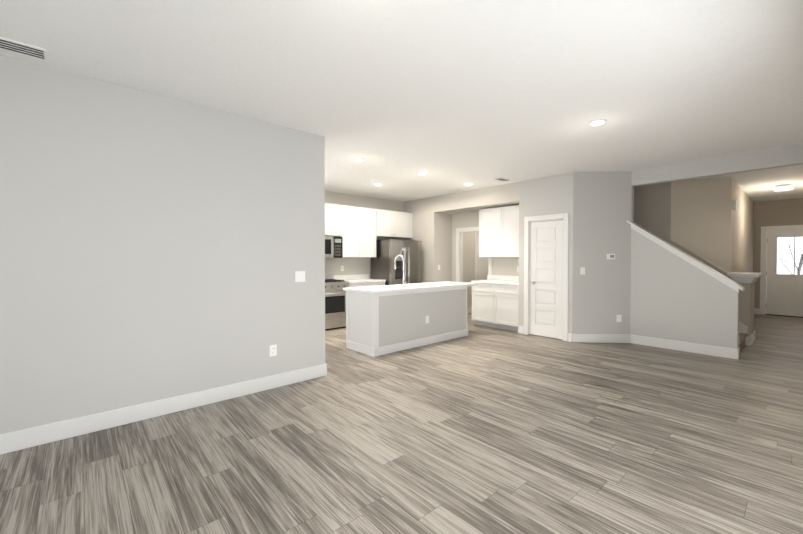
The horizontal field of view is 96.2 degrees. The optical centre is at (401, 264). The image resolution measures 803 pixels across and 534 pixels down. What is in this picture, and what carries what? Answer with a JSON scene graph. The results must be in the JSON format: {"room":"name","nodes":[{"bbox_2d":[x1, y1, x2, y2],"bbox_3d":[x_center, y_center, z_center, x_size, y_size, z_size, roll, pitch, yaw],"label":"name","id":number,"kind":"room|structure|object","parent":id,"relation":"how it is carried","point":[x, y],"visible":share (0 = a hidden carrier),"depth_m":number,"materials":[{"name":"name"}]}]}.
{"room":"empty living room","nodes":[
{"label":"empty living room","id":0,"kind":"room"},
{"bbox_2d":[0,313,802,533],"bbox_3d":[1.600,1.306,5.542,15.540,0.060,7.440,-1,1,-42],"label":"floor","id":1,"kind":"structure","parent":0,"point":[479,429],"depth_m":2.54,"materials":[{"name":"grey wood"}]},
{"bbox_2d":[325,276,348,330],"bbox_3d":[-1.509,0.752,7.102,0.758,1.000,0.702,-1,1,-42],"label":"gas range","id":2,"kind":"object","parent":1,"relation":"on","point":[335,305],"visible":0.46,"depth_m":6.96,"materials":[{"name":"silver metal"}]},
{"bbox_2d":[349,282,384,286],"bbox_3d":[-0.902,0.802,7.708,0.945,0.880,0.615,-1,1,-42],"label":"base cabinet","id":3,"kind":"object","parent":1,"relation":"on","point":[351,284],"depth_m":7.41,"materials":[{"name":"white wood"}]},
{"bbox_2d":[334,278,384,281],"bbox_3d":[-0.897,0.342,7.696,0.945,0.040,0.630,-1,1,-42],"label":"countertop","id":4,"kind":"structure","parent":3,"relation":"on","point":[345,279],"depth_m":7.71,"materials":[{"name":"white stone"}]},
{"bbox_2d":[371,239,421,284],"bbox_3d":[-0.097,0.339,8.237,0.910,1.790,0.795,-1,1,-42],"label":"refrigerator","id":5,"kind":"object","parent":1,"relation":"on","point":[388,251],"visible":0.52,"depth_m":7.92,"materials":[{"name":"silver metal"}]},
{"bbox_2d":[343,285,470,356],"bbox_3d":[0.162,0.829,5.977,2.104,0.880,0.728,-1,1,-42],"label":"kitchen island","id":6,"kind":"object","parent":1,"relation":"on","point":[383,319],"depth_m":5.46,"materials":[{"name":"grey paint"}]},
{"bbox_2d":[347,281,474,292],"bbox_3d":[0.252,0.368,6.071,2.410,0.040,0.776,-1,1,-42],"label":"island countertop","id":7,"kind":"structure","parent":6,"relation":"on","point":[431,285],"depth_m":5.82,"materials":[{"name":"white stone"}]},
{"bbox_2d":[387,285,402,288],"bbox_3d":[-0.152,0.496,5.783,0.744,0.232,0.454,-1,1,-42],"label":"sink","id":8,"kind":"object","parent":7,"relation":"in","point":[388,286],"depth_m":6.06,"materials":[{"name":"white"}]},
{"bbox_2d":[394,255,407,287],"bbox_3d":[-0.009,0.099,5.654,0.108,0.510,0.242,-1,1,-42],"label":"faucet","id":9,"kind":"object","parent":7,"relation":"on","point":[404,282],"visible":1,"depth_m":5.56,"materials":[{"name":"silver metal"}]},
{"bbox_2d":[471,275,518,331],"bbox_3d":[2.009,0.740,7.236,0.615,1.020,1.090,-1,1,-42],"label":"base cabinet","id":10,"kind":"object","parent":1,"relation":"on","point":[495,301],"visible":0.77,"depth_m":7.05,"materials":[{"name":"white painted wood"}]},
{"bbox_2d":[738,322,747,351],"bbox_3d":[4.281,0.302,6.192,1.065,1.928,2.349,-1,1,-42],"label":"stairs","id":11,"kind":"structure","parent":1,"relation":"on","point":[743,334],"depth_m":5.61,"materials":[{"name":"wood"}]},
{"bbox_2d":[0,55,802,433],"bbox_3d":[1.600,-0.114,5.519,15.540,2.780,7.440,-1,1,-42],"label":"wall","id":12,"kind":"structure","parent":0,"point":[156,247],"depth_m":3.42,"materials":[{"name":"grey paint"}]},
{"bbox_2d":[270,344,276,356],"bbox_3d":[-1.352,0.903,3.798,0.075,0.118,0.009,-1,1,-42],"label":"outlet","id":13,"kind":"object","parent":12,"relation":"attached to","point":[273,348],"depth_m":3.80,"materials":[{"name":"white plastic"}]},
{"bbox_2d":[295,271,304,281],"bbox_3d":[-1.120,0.130,3.992,0.118,0.118,0.009,-1,1,-42],"label":"light switch","id":14,"kind":"object","parent":12,"relation":"attached to","point":[299,276],"depth_m":3.99,"materials":[{"name":"white plastic"}]},
{"bbox_2d":[325,203,340,235],"bbox_3d":[-1.632,-0.900,7.213,0.760,0.640,0.345,-1,1,-42],"label":"upper cabinet","id":15,"kind":"object","parent":12,"relation":"attached to","point":[332,211],"depth_m":7.22,"materials":[{"name":"white wood"}]},
{"bbox_2d":[325,236,342,257],"bbox_3d":[-1.598,-0.350,7.184,0.758,0.430,0.435,-1,1,-42],"label":"microwave","id":16,"kind":"object","parent":15,"relation":"attached to","point":[333,246],"visible":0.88,"depth_m":7.17,"materials":[{"name":"silver metal"}]},
{"bbox_2d":[333,274,368,277],"bbox_3d":[-1.736,0.278,7.356,2.650,0.100,0.020,-1,1,-42],"label":"backsplash","id":17,"kind":"structure","parent":12,"relation":"attached to","point":[358,275],"depth_m":7.95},
{"bbox_2d":[333,205,380,256],"bbox_3d":[-1.005,-0.694,7.774,1.040,1.070,0.345,-1,1,-42],"label":"upper cabinet","id":18,"kind":"object","parent":12,"relation":"attached to","point":[359,230],"depth_m":7.66,"materials":[{"name":"white wood"}]},
{"bbox_2d":[0,307,759,454],"bbox_3d":[1.601,1.206,5.538,15.300,0.140,7.195,-1,1,-42],"label":"baseboard","id":19,"kind":"structure","parent":12,"relation":"attached to","point":[13,441],"depth_m":3.33,"materials":[{"name":"white wood"}]},
{"bbox_2d":[381,210,408,238],"bbox_3d":[-0.287,-0.939,8.409,1.000,0.600,0.345,-1,1,-42],"label":"upper cabinet","id":20,"kind":"object","parent":12,"relation":"attached to","point":[394,224],"depth_m":8.31,"materials":[{"name":"white wood"}]},
{"bbox_2d":[341,265,518,271],"bbox_3d":[0.546,0.080,7.505,2.437,0.128,2.837,-1,1,-42],"label":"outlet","id":21,"kind":"object","parent":12,"relation":"attached to","point":[342,268],"visible":0.75,"depth_m":7.77,"materials":[{"name":"white plastic"}]},
{"bbox_2d":[456,227,491,281],"bbox_3d":[1.661,0.193,8.163,0.138,2.085,0.990,-1,1,-42],"label":"door frame","id":22,"kind":"structure","parent":12,"relation":"attached to","point":[459,231],"depth_m":8.44,"materials":[{"name":"white wood"}]},
{"bbox_2d":[477,233,487,279],"bbox_3d":[2.248,0.197,9.526,0.810,2.010,0.020,-1,1,-42],"label":"door","id":23,"kind":"structure","parent":12,"relation":"in","point":[482,268],"depth_m":9.36,"materials":[{"name":"white wood"}]},
{"bbox_2d":[479,205,518,256],"bbox_3d":[2.105,-0.654,7.290,0.370,1.005,1.075,-1,1,-42],"label":"upper cabinet","id":24,"kind":"object","parent":12,"relation":"attached to","point":[498,231],"visible":0.77,"depth_m":7.21,"materials":[{"name":"white wood"}]},
{"bbox_2d":[524,213,568,341],"bbox_3d":[2.529,0.203,6.271,0.138,2.125,0.790,-1,1,-42],"label":"door frame","id":25,"kind":"structure","parent":12,"relation":"attached to","point":[564,217],"depth_m":6.13,"materials":[{"name":"white wood"}]},
{"bbox_2d":[530,220,562,338],"bbox_3d":[2.494,0.249,6.235,0.100,2.008,0.594,-1,1,-42],"label":"pantry door","id":26,"kind":"structure","parent":12,"relation":"in","point":[546,256],"depth_m":6.24,"materials":[{"name":"white wood"}]},
{"bbox_2d":[580,267,584,274],"bbox_3d":[2.956,0.100,5.878,0.075,0.118,0.009,0,1,3],"label":"light switch","id":27,"kind":"object","parent":12,"relation":"attached to","point":[582,269],"depth_m":5.88,"materials":[{"name":"white plastic"}]},
{"bbox_2d":[607,254,614,258],"bbox_3d":[3.395,-0.133,5.842,0.120,0.090,0.023,0,1,3],"label":"thermostat","id":28,"kind":"object","parent":12,"relation":"attached to","point":[609,256],"depth_m":5.83,"materials":[{"name":"white plastic"}]},
{"bbox_2d":[616,315,620,321],"bbox_3d":[3.536,0.871,5.857,0.075,0.118,0.009,0,1,3],"label":"outlet","id":29,"kind":"object","parent":12,"relation":"attached to","point":[618,319],"depth_m":5.85,"materials":[{"name":"white plastic"}]},
{"bbox_2d":[627,220,745,291],"bbox_3d":[4.182,-0.178,5.401,0.220,1.094,1.390,-1,1,-42],"label":"trim","id":30,"kind":"structure","parent":12,"relation":"attached to","point":[744,277],"depth_m":5.37,"materials":[{"name":"white wood"}]},
{"bbox_2d":[733,201,736,209],"bbox_3d":[5.954,-1.058,6.435,0.120,0.160,0.040,-1,1,-42],"label":"light switch","id":31,"kind":"object","parent":12,"relation":"attached to","point":[734,202],"depth_m":6.40,"materials":[{"name":"white plastic"}]},
{"bbox_2d":[746,272,762,282],"bbox_3d":[5.674,0.210,5.952,0.845,0.150,0.360,-1,1,-42],"label":"trim","id":32,"kind":"structure","parent":12,"relation":"attached to","point":[751,277],"depth_m":5.65,"materials":[{"name":"white wood"}]},
{"bbox_2d":[760,225,802,317],"bbox_3d":[9.263,0.150,8.497,0.138,2.160,1.130,-1,1,-42],"label":"door frame","id":33,"kind":"structure","parent":12,"relation":"attached to","point":[763,261],"depth_m":8.82,"materials":[{"name":"white wood"}]},
{"bbox_2d":[766,229,802,316],"bbox_3d":[9.223,0.193,8.470,0.105,2.030,0.920,-1,1,-42],"label":"front door","id":34,"kind":"structure","parent":12,"relation":"in","point":[784,294],"depth_m":8.62,"materials":[{"name":"painted wood"},{"name":"glass"}]},
{"bbox_2d":[0,0,802,201],"bbox_3d":[1.600,-1.544,5.497,15.540,0.080,7.440,-1,1,-42],"label":"ceiling","id":35,"kind":"structure","parent":0,"point":[451,96],"depth_m":2.77,"materials":[{"name":"white paint"}]},
{"bbox_2d":[0,37,48,60],"bbox_3d":[-2.583,-1.448,2.376,0.360,0.013,0.160,-1,1,-42],"label":"ceiling vent","id":36,"kind":"object","parent":35,"relation":"in","point":[22,48],"depth_m":2.41,"materials":[{"name":"white metal"}]},
{"bbox_2d":[353,158,365,161],"bbox_3d":[-0.603,-1.493,5.130,0.183,0.009,0.183,0,1,3],"label":"recessed light","id":37,"kind":"object","parent":35,"relation":"in","point":[354,159],"depth_m":5.10,"materials":[{"name":"white"}]},
{"bbox_2d":[494,177,508,180],"bbox_3d":[1.778,-1.510,6.380,0.300,0.013,0.120,-1,1,-42],"label":"ceiling vent","id":38,"kind":"object","parent":35,"relation":"in","point":[501,179],"depth_m":6.35,"materials":[{"name":"white metal"}]},
{"bbox_2d":[587,119,606,125],"bbox_3d":[2.029,-1.471,3.738,0.183,0.009,0.183,0,1,3],"label":"recessed light","id":39,"kind":"object","parent":35,"relation":"in","point":[599,122],"depth_m":3.72,"materials":[{"name":"white"}]},
{"bbox_2d":[772,184,794,190],"bbox_3d":[7.350,-1.481,6.936,0.298,0.090,0.298,0,1,9],"label":"ceiling light","id":40,"kind":"object","parent":35,"relation":"in","point":[786,187],"depth_m":6.87,"materials":[{"name":"white"}]},
{"label":"outside","id":41,"kind":"structure","parent":0,"visible":0},
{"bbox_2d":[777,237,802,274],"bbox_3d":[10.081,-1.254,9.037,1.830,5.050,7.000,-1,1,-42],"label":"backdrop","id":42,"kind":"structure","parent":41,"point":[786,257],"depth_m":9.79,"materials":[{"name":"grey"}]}
]}

